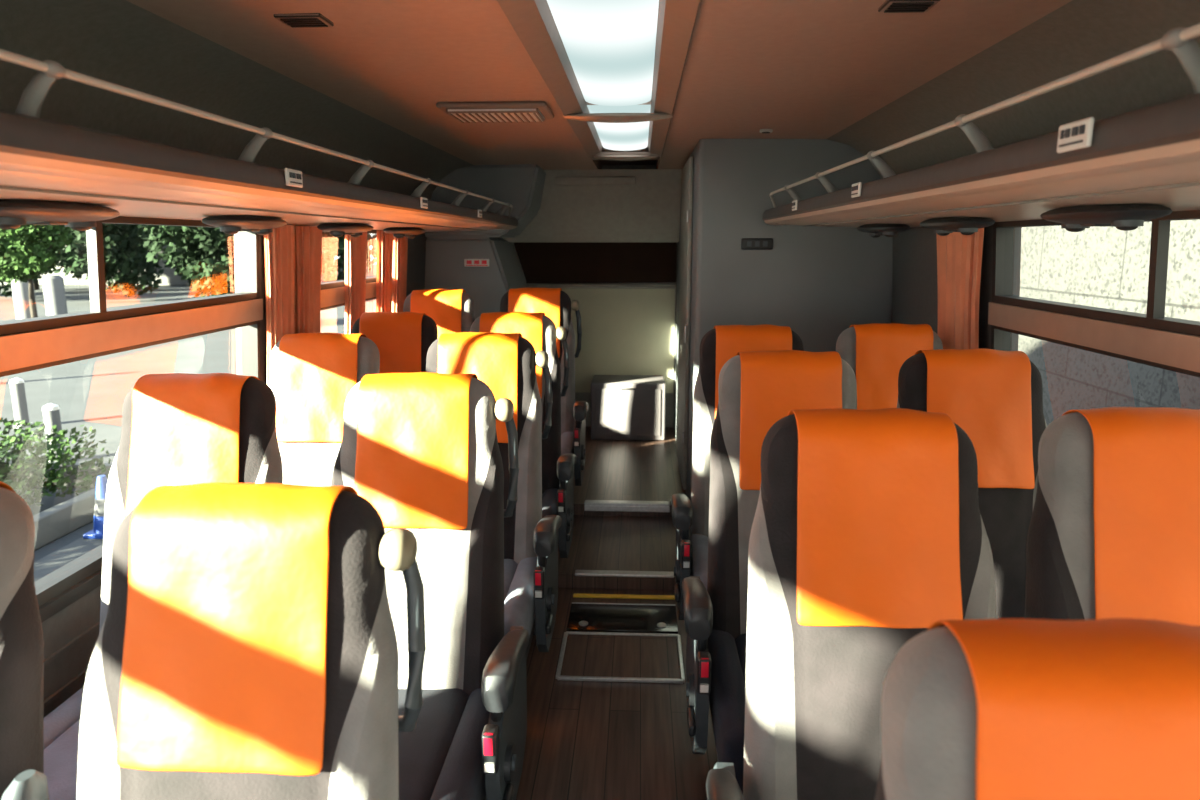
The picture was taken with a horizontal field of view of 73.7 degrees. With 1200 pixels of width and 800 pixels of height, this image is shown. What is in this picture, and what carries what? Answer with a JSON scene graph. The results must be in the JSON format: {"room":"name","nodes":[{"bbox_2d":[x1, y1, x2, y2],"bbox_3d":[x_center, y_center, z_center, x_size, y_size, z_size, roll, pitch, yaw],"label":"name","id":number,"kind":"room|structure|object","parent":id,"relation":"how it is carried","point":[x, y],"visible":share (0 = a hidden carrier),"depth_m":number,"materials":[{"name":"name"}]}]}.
{"room":"vehicle interior","nodes":[
{"label":"vehicle interior","id":0,"kind":"room"},
{"bbox_2d":[42,225,426,717],"bbox_3d":[-1.233,0.492,1.968,0.177,2.920,7.950,1,11,3],"label":"wall","id":1,"kind":"structure","parent":0,"point":[70,636],"depth_m":1.90,"materials":[{"name":"grey plastic"}]},
{"bbox_2d":[0,216,262,622],"bbox_3d":[-1.240,0.041,1.748,0.116,0.890,2.070,1,11,3],"label":"window","id":2,"kind":"structure","parent":1,"relation":"in","point":[29,344],"depth_m":1.93,"materials":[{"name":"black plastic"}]},
{"bbox_2d":[0,49,517,238],"bbox_3d":[-0.890,-0.417,1.524,0.584,0.188,6.260,1,11,3],"label":"luggage rack","id":3,"kind":"object","parent":1,"relation":"attached to","point":[52,172],"visible":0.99,"depth_m":1.35,"materials":[{"name":"plastic"}]},
{"bbox_2d":[0,199,119,230],"bbox_3d":[-0.994,-0.332,1.433,0.170,0.054,0.340,1,11,3],"label":"light","id":4,"kind":"object","parent":3,"relation":"attached to","point":[79,215],"depth_m":1.38,"materials":[{"name":"black plastic"}]},
{"bbox_2d":[201,215,286,234],"bbox_3d":[-0.957,-0.475,2.169,0.170,0.054,0.340,1,11,3],"label":"light","id":5,"kind":"object","parent":3,"relation":"attached to","point":[229,224],"depth_m":2.07,"materials":[{"name":"black plastic"}]},
{"bbox_2d":[0,170,505,231],"bbox_3d":[-0.915,-0.391,1.530,0.533,0.049,6.260,1,11,3],"label":"shelf","id":6,"kind":"object","parent":3,"relation":"attached to","point":[19,192],"depth_m":1.58,"materials":[{"name":"plastic"}]},
{"bbox_2d":[284,168,302,187],"bbox_3d":[-0.591,-0.429,1.547,0.008,0.032,0.070,1,11,3],"label":"number plate","id":7,"kind":"object","parent":3,"relation":"attached to","point":[293,177],"visible":1,"depth_m":1.54,"materials":[{"name":"white plastic"}]},
{"bbox_2d":[317,223,373,236],"bbox_3d":[-0.921,-0.619,2.904,0.170,0.054,0.340,1,11,3],"label":"light","id":8,"kind":"object","parent":3,"relation":"attached to","point":[335,229],"depth_m":2.80,"materials":[{"name":"black plastic"}]},
{"bbox_2d":[383,227,425,238],"bbox_3d":[-0.884,-0.760,3.629,0.170,0.054,0.340,1,11,3],"label":"light","id":9,"kind":"object","parent":3,"relation":"attached to","point":[398,232],"depth_m":3.52,"materials":[{"name":"black plastic"}]},
{"bbox_2d":[420,197,427,208],"bbox_3d":[-0.545,-0.611,2.479,0.008,0.032,0.070,1,11,3],"label":"number plate","id":10,"kind":"object","parent":3,"relation":"attached to","point":[423,201],"visible":1,"depth_m":2.46,"materials":[{"name":"white plastic"}]},
{"bbox_2d":[477,209,481,217],"bbox_3d":[-0.501,-0.779,3.341,0.008,0.032,0.070,1,11,3],"label":"number plate","id":11,"kind":"object","parent":3,"relation":"attached to","point":[479,212],"visible":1,"depth_m":3.32,"materials":[{"name":"white plastic"}]},
{"bbox_2d":[264,225,294,384],"bbox_3d":[-1.120,-0.162,2.808,0.124,0.883,0.211,1,11,3],"label":"curtain","id":12,"kind":"object","parent":1,"relation":"hanging from","point":[279,244],"visible":0.41,"depth_m":2.72,"materials":[{"name":"orange fabric"}]},
{"bbox_2d":[294,226,321,333],"bbox_3d":[-1.109,-0.206,3.034,0.122,0.883,0.230,1,11,3],"label":"curtain","id":13,"kind":"object","parent":1,"relation":"hanging from","point":[308,239],"visible":0.48,"depth_m":2.94,"materials":[{"name":"orange fabric"}]},
{"bbox_2d":[320,230,376,309],"bbox_3d":[-1.139,-0.353,3.768,0.116,0.890,1.290,1,11,3],"label":"window","id":14,"kind":"structure","parent":1,"relation":"in","point":[333,292],"depth_m":3.39,"materials":[{"name":"black glass"}]},
{"bbox_2d":[344,232,366,333],"bbox_3d":[-1.084,-0.306,3.544,0.127,0.883,0.232,1,11,3],"label":"curtain","id":15,"kind":"object","parent":1,"relation":"hanging from","point":[355,247],"visible":0.47,"depth_m":3.45,"materials":[{"name":"orange fabric"}]},
{"bbox_2d":[376,230,392,311],"bbox_3d":[-1.062,-0.382,3.932,0.122,0.883,0.179,1,11,3],"label":"curtain","id":16,"kind":"object","parent":1,"relation":"hanging from","point":[384,240],"visible":0.38,"depth_m":3.84,"materials":[{"name":"orange fabric"}]},
{"bbox_2d":[392,237,407,311],"bbox_3d":[-1.053,-0.429,4.175,0.124,0.883,0.179,1,11,3],"label":"curtain","id":17,"kind":"object","parent":1,"relation":"hanging from","point":[400,245],"visible":0.47,"depth_m":4.09,"materials":[{"name":"orange fabric"}]},
{"bbox_2d":[423,164,545,319],"bbox_3d":[-0.702,-0.574,5.212,0.745,1.770,0.930,1,11,3],"label":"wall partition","id":18,"kind":"structure","parent":1,"relation":"attached to","point":[521,186],"depth_m":4.76,"materials":[{"name":"grey plastic"}]},
{"bbox_2d":[464,259,489,266],"bbox_3d":[-0.734,-0.818,4.767,0.150,0.045,0.010,1,11,3],"label":"notice","id":19,"kind":"object","parent":18,"relation":"attached to","point":[467,262],"visible":1,"depth_m":4.76,"materials":[{"name":"white plastic"}]},
{"bbox_2d":[0,0,1199,199],"bbox_3d":[0.007,-0.674,1.679,2.530,0.500,7.950,1,11,3],"label":"ceiling","id":20,"kind":"structure","parent":0,"point":[368,85],"depth_m":1.94,"materials":[{"name":"plastic"}]},
{"bbox_2d":[274,13,333,27],"bbox_3d":[-0.600,-0.770,1.624,0.095,0.011,0.075,1,11,3],"label":"ceiling vent","id":21,"kind":"object","parent":20,"relation":"in","point":[300,20],"visible":1,"depth_m":1.60,"materials":[{"name":"black plastic"}]},
{"bbox_2d":[436,101,553,122],"bbox_3d":[-0.346,-0.968,2.705,0.360,0.036,0.260,1,11,3],"label":"ceiling vent","id":22,"kind":"object","parent":20,"relation":"in","point":[468,112],"visible":1,"depth_m":2.60,"materials":[{"name":"beige plastic"}]},
{"bbox_2d":[497,0,700,160],"bbox_3d":[-0.006,-0.745,1.395,0.380,0.093,5.820,1,11,3],"label":"ceiling light","id":23,"kind":"object","parent":20,"relation":"attached to","point":[616,56],"visible":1,"depth_m":2.04,"materials":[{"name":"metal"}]},
{"bbox_2d":[547,0,658,105],"bbox_3d":[-0.044,-0.608,0.638,0.228,0.022,4.280,1,11,3],"label":"diffuser","id":24,"kind":"object","parent":23,"relation":"attached to","point":[606,52],"depth_m":1.95,"materials":[{"name":"white plastic"}]},
{"bbox_2d":[587,105,650,150],"bbox_3d":[0.097,-1.155,3.447,0.228,0.022,1.230,1,11,3],"label":"diffuser","id":25,"kind":"object","parent":23,"relation":"attached to","point":[630,136],"depth_m":3.39,"materials":[{"name":"white plastic"}]},
{"bbox_2d":[759,129,772,133],"bbox_3d":[0.665,-1.076,3.205,0.052,0.013,0.052,1,11,3],"label":"ceiling sensor","id":26,"kind":"object","parent":20,"relation":"attached to","point":[764,131],"visible":1,"depth_m":3.19,"materials":[{"name":"grey plastic"}]},
{"bbox_2d":[878,0,939,12],"bbox_3d":[0.586,-0.749,1.518,0.095,0.011,0.075,1,11,3],"label":"ceiling vent","id":27,"kind":"object","parent":20,"relation":"in","point":[889,6],"visible":1,"depth_m":1.51,"materials":[{"name":"black plastic"}]},
{"bbox_2d":[528,165,676,426],"bbox_3d":[0.198,-0.478,5.686,2.500,2.300,0.150,1,11,3],"label":"wall","id":28,"kind":"structure","parent":0,"point":[625,331],"depth_m":5.61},
{"bbox_2d":[503,169,681,241],"bbox_3d":[-0.226,-1.254,5.227,1.483,0.440,0.535,1,11,3],"label":"wall panel","id":29,"kind":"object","parent":28,"relation":"attached to","point":[591,205],"depth_m":5.05,"materials":[{"name":"grey plastic"}]},
{"bbox_2d":[514,242,676,282],"bbox_3d":[-0.130,-0.947,5.534,1.310,0.280,0.040,1,11,3],"label":"window panel","id":30,"kind":"object","parent":28,"relation":"attached to","point":[541,262],"visible":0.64,"depth_m":5.51,"materials":[{"name":"black glass"}]},
{"bbox_2d":[536,286,676,288],"bbox_3d":[0.044,-0.781,5.543,0.970,0.018,0.030,1,11,3],"label":"trim","id":31,"kind":"structure","parent":28,"relation":"attached to","point":[561,287],"depth_m":5.53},
{"bbox_2d":[516,426,717,799],"bbox_3d":[0.007,1.044,2.014,2.500,0.220,7.950,1,11,3],"label":"floor","id":32,"kind":"structure","parent":0,"point":[586,740],"depth_m":2.57,"materials":[{"name":"brown wood"}]},
{"bbox_2d":[0,482,43,799],"bbox_3d":[-0.970,0.708,0.891,0.425,1.109,0.721,1,11,3],"label":"passenger seat","id":33,"kind":"object","parent":32,"relation":"on","point":[21,632],"visible":0.94,"depth_m":1.06,"materials":[{"name":"grey fabric"}]},
{"bbox_2d":[44,373,282,799],"bbox_3d":[-0.964,0.543,1.705,0.425,1.121,0.721,1,11,3],"label":"passenger seat","id":34,"kind":"object","parent":32,"relation":"on","point":[177,428],"visible":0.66,"depth_m":1.83,"materials":[{"name":"orange leather"}]},
{"bbox_2d":[44,686,83,799],"bbox_3d":[-0.970,0.743,1.632,0.425,0.146,0.500,1,11,3],"label":"cushion","id":35,"kind":"object","parent":34,"relation":"on","point":[62,725],"depth_m":1.58,"materials":[{"name":"grey fabric"}]},
{"bbox_2d":[1,482,425,799],"bbox_3d":[-0.474,0.713,0.865,0.576,1.108,0.747,1,11,3],"label":"passenger seat","id":36,"kind":"object","parent":32,"relation":"on","point":[246,648],"visible":1,"depth_m":0.99,"materials":[{"name":"orange fabric"}]},
{"bbox_2d":[268,332,379,485],"bbox_3d":[-0.913,0.395,2.423,0.425,1.136,0.721,1,11,3],"label":"passenger seat","id":37,"kind":"object","parent":32,"relation":"on","point":[312,376],"visible":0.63,"depth_m":2.55,"materials":[{"name":"orange fabric"}]},
{"bbox_2d":[352,312,437,373],"bbox_3d":[-0.863,0.255,3.118,0.425,1.146,0.721,1,11,3],"label":"passenger seat","id":38,"kind":"object","parent":32,"relation":"on","point":[403,340],"visible":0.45,"depth_m":3.24,"materials":[{"name":"orange fabric"}]},
{"bbox_2d":[331,372,528,799],"bbox_3d":[-0.432,0.546,1.677,0.576,1.126,0.747,1,11,3],"label":"passenger seat","id":39,"kind":"object","parent":32,"relation":"on","point":[422,448],"visible":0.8,"depth_m":1.79,"materials":[{"name":"grey fabric"}]},
{"bbox_2d":[398,688,489,799],"bbox_3d":[-0.440,0.746,1.606,0.425,0.147,0.500,1,11,3],"label":"cushion","id":40,"kind":"object","parent":39,"relation":"on","point":[441,759],"depth_m":1.58,"materials":[{"name":"grey fabric"}]},
{"bbox_2d":[403,289,474,337],"bbox_3d":[-0.823,0.060,3.822,0.425,1.139,0.721,1,11,3],"label":"passenger seat","id":41,"kind":"object","parent":32,"relation":"on","point":[452,311],"visible":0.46,"depth_m":3.95,"materials":[{"name":"orange fabric"}]},
{"bbox_2d":[426,332,561,659],"bbox_3d":[-0.396,0.398,2.396,0.576,1.140,0.747,1,11,3],"label":"passenger seat","id":42,"kind":"object","parent":32,"relation":"on","point":[507,363],"visible":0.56,"depth_m":2.52,"materials":[{"name":"fabric"}]},
{"bbox_2d":[504,557,537,637],"bbox_3d":[-0.404,0.600,2.325,0.425,0.149,0.500,1,11,3],"label":"cushion","id":43,"kind":"object","parent":42,"relation":"on","point":[519,595],"depth_m":2.27,"materials":[{"name":"grey fabric"}]},
{"bbox_2d":[470,312,576,634],"bbox_3d":[-0.368,0.259,3.092,0.576,1.148,0.747,1,11,3],"label":"passenger seat","id":44,"kind":"object","parent":32,"relation":"on","point":[538,329],"visible":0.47,"depth_m":3.21,"materials":[{"name":"fabric"}]},
{"bbox_2d":[542,488,557,517],"bbox_3d":[-0.376,0.462,3.021,0.425,0.150,0.500,1,11,3],"label":"cushion","id":45,"kind":"object","parent":44,"relation":"on","point":[549,495],"depth_m":3.04,"materials":[{"name":"grey fabric"}]},
{"bbox_2d":[500,287,588,538],"bbox_3d":[-0.332,0.061,3.796,0.576,1.147,0.747,1,11,3],"label":"passenger seat","id":46,"kind":"object","parent":32,"relation":"on","point":[556,304],"visible":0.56,"depth_m":3.92,"materials":[{"name":"orange leather"}]},
{"bbox_2d":[561,432,573,454],"bbox_3d":[-0.341,0.264,3.725,0.425,0.150,0.500,1,11,3],"label":"cushion","id":47,"kind":"object","parent":46,"relation":"on","point":[567,444],"depth_m":3.72,"materials":[{"name":"grey fabric"}]},
{"bbox_2d":[555,631,684,683],"bbox_3d":[0.074,0.895,2.798,0.429,0.012,0.324,1,11,3],"label":"floor hatch","id":48,"kind":"object","parent":32,"relation":"on","point":[589,656],"visible":1,"depth_m":2.78,"materials":[{"name":"wood"}]},
{"bbox_2d":[567,603,677,633],"bbox_3d":[0.088,0.838,3.082,0.415,0.014,0.220,1,11,3],"label":"access panel","id":49,"kind":"object","parent":32,"relation":"on","point":[622,618],"visible":1,"depth_m":3.07,"materials":[{"name":"metal"}]},
{"bbox_2d":[573,593,674,599],"bbox_3d":[0.098,0.804,3.273,0.415,0.008,0.028,1,11,3],"label":"trim","id":50,"kind":"structure","parent":32,"relation":"on","point":[575,595],"depth_m":3.27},
{"bbox_2d":[572,602,675,605],"bbox_3d":[0.094,0.818,3.200,0.415,0.008,0.012,1,11,3],"label":"trim","id":51,"kind":"structure","parent":32,"relation":"on","point":[572,602],"depth_m":3.20,"materials":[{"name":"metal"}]},
{"bbox_2d":[575,570,673,577],"bbox_3d":[0.102,0.729,3.356,0.415,0.012,0.045,1,11,3],"label":"trim","id":52,"kind":"structure","parent":32,"relation":"on","point":[603,573],"depth_m":3.34,"materials":[{"name":"metal"}]},
{"bbox_2d":[584,505,669,511],"bbox_3d":[0.138,0.552,4.064,0.435,0.030,0.008,1,11,3],"label":"trim","id":53,"kind":"structure","parent":32,"relation":"on","point":[586,507],"depth_m":4.06,"materials":[{"name":"metal"}]},
{"bbox_2d":[584,500,669,506],"bbox_3d":[0.139,0.527,4.079,0.435,0.016,0.050,1,11,3],"label":"trim","id":54,"kind":"structure","parent":32,"relation":"on","point":[587,502],"depth_m":4.06,"materials":[{"name":"metal"}]},
{"bbox_2d":[591,375,665,440],"bbox_3d":[0.195,0.049,5.521,0.500,0.390,0.375,1,11,3],"label":"storage box","id":55,"kind":"object","parent":32,"relation":"on","point":[623,407],"visible":1,"depth_m":5.35,"materials":[{"name":"grey plastic"}]},
{"bbox_2d":[671,324,803,619],"bbox_3d":[0.473,0.360,2.572,0.496,1.148,0.721,1,11,3],"label":"passenger seat","id":56,"kind":"object","parent":32,"relation":"on","point":[721,343],"visible":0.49,"depth_m":2.70,"materials":[{"name":"fabric"}]},
{"bbox_2d":[690,534,707,589],"bbox_3d":[0.503,0.564,2.497,0.425,0.150,0.500,1,11,3],"label":"cushion","id":57,"kind":"object","parent":56,"relation":"on","point":[699,556],"depth_m":2.53,"materials":[{"name":"grey fabric"}]},
{"bbox_2d":[682,350,856,793],"bbox_3d":[0.440,0.490,1.905,0.496,1.148,0.721,1,11,3],"label":"passenger seat","id":58,"kind":"object","parent":32,"relation":"on","point":[757,389],"visible":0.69,"depth_m":2.03,"materials":[{"name":"fabric"}]},
{"bbox_2d":[708,629,746,793],"bbox_3d":[0.470,0.694,1.831,0.425,0.150,0.500,1,11,3],"label":"cushion","id":59,"kind":"object","parent":58,"relation":"on","point":[726,647],"depth_m":1.76,"materials":[{"name":"grey fabric"}]},
{"bbox_2d":[706,408,996,799],"bbox_3d":[0.403,0.634,1.165,0.496,1.148,0.721,1,11,3],"label":"passenger seat","id":60,"kind":"object","parent":32,"relation":"on","point":[868,532],"visible":0.92,"depth_m":1.29,"materials":[{"name":"fabric"}]},
{"bbox_2d":[836,323,942,409],"bbox_3d":[0.975,0.362,2.547,0.425,1.154,0.721,1,11,3],"label":"passenger seat","id":61,"kind":"object","parent":32,"relation":"on","point":[876,353],"visible":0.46,"depth_m":2.67,"materials":[{"name":"orange leather"}]},
{"bbox_2d":[897,348,1046,618],"bbox_3d":[0.942,0.491,1.880,0.425,1.155,0.721,1,11,3],"label":"passenger seat","id":62,"kind":"object","parent":32,"relation":"on","point":[995,396],"visible":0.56,"depth_m":2.00,"materials":[{"name":"orange leather"}]},
{"bbox_2d":[875,618,1199,799],"bbox_3d":[0.362,0.788,0.457,0.496,1.118,0.721,1,11,3],"label":"passenger seat","id":63,"kind":"object","parent":32,"relation":"on","point":[979,709],"visible":1,"depth_m":0.60,"materials":[{"name":"orange leather"}]},
{"bbox_2d":[1025,407,1199,625],"bbox_3d":[0.905,0.636,1.140,0.425,1.154,0.721,1,11,3],"label":"passenger seat","id":64,"kind":"object","parent":32,"relation":"on","point":[1114,530],"visible":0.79,"depth_m":1.27,"materials":[{"name":"orange leather"}]},
{"bbox_2d":[674,139,892,528],"bbox_3d":[0.927,-0.437,4.668,0.885,1.870,2.090,1,11,3],"label":"wall partition","id":65,"kind":"structure","parent":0,"point":[817,282],"depth_m":3.57,"materials":[{"name":"grey plastic"}]},
{"bbox_2d":[677,157,693,489],"bbox_3d":[0.450,-0.415,4.321,0.030,1.660,0.745,1,11,3],"label":"door","id":66,"kind":"structure","parent":65,"relation":"in","point":[687,172],"depth_m":4.11,"materials":[{"name":"metal"}]},
{"bbox_2d":[741,238,772,249],"bbox_3d":[0.698,-0.694,3.555,0.140,0.050,0.014,1,11,3],"label":"switch plate","id":67,"kind":"object","parent":65,"relation":"attached to","point":[746,243],"visible":1,"depth_m":3.55,"materials":[{"name":"black plastic"}]},
{"bbox_2d":[891,224,1021,350],"bbox_3d":[1.247,0.515,1.849,0.177,2.920,7.950,1,11,3],"label":"wall","id":68,"kind":"structure","parent":0,"point":[914,274],"depth_m":3.15,"materials":[{"name":"grey plastic"}]},
{"bbox_2d":[936,228,983,348],"bbox_3d":[1.230,-0.154,2.768,0.124,0.883,0.399,1,11,3],"label":"curtain","id":69,"kind":"object","parent":68,"relation":"hanging from","point":[959,256],"visible":0.39,"depth_m":2.65,"materials":[{"name":"orange fabric"}]},
{"bbox_2d":[763,24,1199,237],"bbox_3d":[0.855,-0.303,0.939,0.584,0.188,5.240,1,11,3],"label":"luggage rack","id":70,"kind":"object","parent":68,"relation":"attached to","point":[1140,165],"visible":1,"depth_m":1.26,"materials":[{"name":"plastic"}]},
{"bbox_2d":[792,200,797,210],"bbox_3d":[0.643,-0.644,2.647,0.008,0.032,0.070,1,11,3],"label":"number plate","id":71,"kind":"object","parent":70,"relation":"attached to","point":[795,202],"visible":1,"depth_m":2.62,"materials":[{"name":"white plastic"}]},
{"bbox_2d":[851,182,861,197],"bbox_3d":[0.606,-0.497,1.893,0.008,0.032,0.070,1,11,3],"label":"number plate","id":72,"kind":"object","parent":70,"relation":"attached to","point":[856,188],"visible":1,"depth_m":1.88,"materials":[{"name":"white plastic"}]},
{"bbox_2d":[857,224,910,237],"bbox_3d":[1.056,-0.634,2.986,0.170,0.054,0.340,1,11,3],"label":"light","id":73,"kind":"object","parent":70,"relation":"attached to","point":[874,230],"depth_m":2.88,"materials":[{"name":"black plastic"}]},
{"bbox_2d":[920,217,994,235],"bbox_3d":[1.022,-0.501,2.299,0.170,0.054,0.340,1,11,3],"label":"light","id":74,"kind":"object","parent":70,"relation":"attached to","point":[943,226],"depth_m":2.20,"materials":[{"name":"black plastic"}]},
{"bbox_2d":[777,161,1199,226],"bbox_3d":[0.880,-0.276,0.943,0.533,0.049,5.240,1,11,3],"label":"shelf","id":75,"kind":"object","parent":70,"relation":"attached to","point":[1164,190],"depth_m":1.45,"materials":[{"name":"plastic"}]},
{"bbox_2d":[1057,117,1093,152],"bbox_3d":[0.558,-0.311,0.942,0.008,0.032,0.070,1,11,3],"label":"number plate","id":76,"kind":"object","parent":70,"relation":"attached to","point":[1075,135],"visible":1,"depth_m":0.93,"materials":[{"name":"white plastic"}]},
{"bbox_2d":[1040,204,1172,231],"bbox_3d":[0.985,-0.359,1.574,0.170,0.054,0.340,1,11,3],"label":"light","id":77,"kind":"object","parent":70,"relation":"attached to","point":[1073,217],"depth_m":1.48,"materials":[{"name":"black plastic"}]},
{"bbox_2d":[988,210,1199,377],"bbox_3d":[1.239,0.073,1.584,0.116,0.890,2.080,1,11,3],"label":"window","id":78,"kind":"structure","parent":68,"relation":"in","point":[1154,339],"depth_m":1.92,"materials":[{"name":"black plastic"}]},
{"label":"outside","id":79,"kind":"structure","parent":0,"visible":0},
{"bbox_2d":[0,264,376,561],"bbox_3d":[0.901,-1.353,20.093,160.000,0.100,160.000,1,11,3],"label":"road","id":80,"kind":"structure","parent":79,"point":[92,392],"depth_m":15.66,"materials":[{"name":"grey asphalt"}]},
{"bbox_2d":[0,273,36,296],"bbox_3d":[-27.112,-8.027,34.665,4.937,7.381,4.851,-3,11,-15],"label":"tree","id":81,"kind":"object","parent":80,"relation":"on","point":[6,287],"visible":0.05,"depth_m":34.59,"materials":[{"name":"green plant"}]},
{"bbox_2d":[9,377,31,428],"bbox_3d":[-7.915,0.036,10.910,0.220,0.690,0.220,1,11,3],"label":"bollard","id":82,"kind":"object","parent":80,"relation":"on","point":[17,387],"visible":0.79,"depth_m":10.85,"materials":[{"name":"concrete"}]},
{"bbox_2d":[11,279,37,319],"bbox_3d":[-19.001,-3.374,26.406,0.600,1.450,0.594,1,11,3],"label":"post","id":83,"kind":"object","parent":80,"relation":"on","point":[20,290],"visible":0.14,"depth_m":26.18,"materials":[{"name":"concrete"}]},
{"bbox_2d":[3,262,57,289],"bbox_3d":[-30.794,-11.186,42.813,5.439,10.461,5.511,1,11,3],"label":"tree","id":84,"kind":"object","parent":80,"relation":"on","point":[36,286],"visible":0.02,"depth_m":43.56,"materials":[{"name":"green plant"}]},
{"bbox_2d":[42,403,64,461],"bbox_3d":[-6.250,0.378,9.159,0.220,0.690,0.220,1,11,3],"label":"bollard","id":85,"kind":"object","parent":80,"relation":"on","point":[51,412],"visible":0.56,"depth_m":9.07,"materials":[{"name":"metal"}]},
{"bbox_2d":[42,275,67,315],"bbox_3d":[-18.092,-3.404,26.559,0.600,1.450,0.594,1,11,3],"label":"post","id":86,"kind":"object","parent":80,"relation":"on","point":[53,285],"visible":0.82,"depth_m":26.34,"materials":[{"name":"concrete"}]},
{"bbox_2d":[0,417,112,550],"bbox_3d":[-6.112,0.903,5.888,2.920,0.912,4.920,1,11,3],"label":"planter","id":87,"kind":"object","parent":80,"relation":"on","point":[51,524],"visible":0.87,"depth_m":7.29,"materials":[{"name":"green plant"}]},
{"bbox_2d":[54,223,163,296],"bbox_3d":[-21.414,-7.888,33.388,4.644,7.598,4.700,1,11,3],"label":"tree","id":88,"kind":"object","parent":80,"relation":"on","point":[131,267],"visible":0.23,"depth_m":33.90,"materials":[{"name":"green plant"}]},
{"bbox_2d":[67,224,158,290],"bbox_3d":[-24.852,-10.905,41.305,5.515,10.486,5.389,1,11,3],"label":"tree","id":89,"kind":"object","parent":80,"relation":"on","point":[131,226],"visible":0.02,"depth_m":40.97,"materials":[{"name":"green plant"}]},
{"bbox_2d":[0,234,330,285],"bbox_3d":[-49.472,-16.829,52.158,60.000,18.000,10.150,1,11,3],"label":"building","id":90,"kind":"structure","parent":80,"relation":"on","point":[168,277],"depth_m":47.89,"materials":[{"name":"concrete"}]},
{"bbox_2d":[135,225,234,297],"bbox_3d":[-15.794,-7.277,32.378,5.591,6.785,4.739,1,11,3],"label":"tree","id":91,"kind":"object","parent":80,"relation":"on","point":[207,253],"visible":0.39,"depth_m":31.82,"materials":[{"name":"green plant"}]},
{"bbox_2d":[321,232,376,281],"bbox_3d":[-13.324,-10.260,40.661,5.225,9.467,5.258,1,11,3],"label":"tree","id":92,"kind":"object","parent":80,"relation":"on","point":[335,246],"visible":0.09,"depth_m":40.30,"materials":[{"name":"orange plant"}]},
{"bbox_2d":[1018,219,1199,425],"bbox_3d":[5.402,-3.850,11.220,0.400,8.200,50.000,1,11,3],"label":"building","id":93,"kind":"structure","parent":80,"relation":"on","point":[1107,267],"depth_m":7.95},
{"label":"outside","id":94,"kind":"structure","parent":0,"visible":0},
{"bbox_2d":[34,537,102,581],"bbox_3d":[-3.087,0.045,12.404,1.800,0.100,34.000,1,11,3],"label":"pavement","id":95,"kind":"structure","parent":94,"point":[72,551],"depth_m":6.18,"materials":[{"name":"grey concrete"}]},
{"bbox_2d":[83,475,107,538],"bbox_3d":[-4.095,0.869,6.617,0.260,0.500,0.260,1,11,3],"label":"traffic cone","id":96,"kind":"object","parent":95,"relation":"on","point":[97,532],"visible":0.54,"depth_m":6.55,"materials":[{"name":"blue plastic"}]},
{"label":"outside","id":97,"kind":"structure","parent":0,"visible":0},
{"bbox_3d":[-16.128,-1.429,19.909,7.000,0.120,5.000,1,11,3],"label":"pavement","id":98,"kind":"object","parent":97,"visible":0},
{"bbox_2d":[0,224,73,317],"bbox_3d":[-14.886,-3.365,20.828,2.267,3.288,2.322,-1,11,-3],"label":"tree","id":99,"kind":"object","parent":98,"relation":"on","point":[24,249],"visible":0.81,"depth_m":20.27,"materials":[{"name":"green plant"}]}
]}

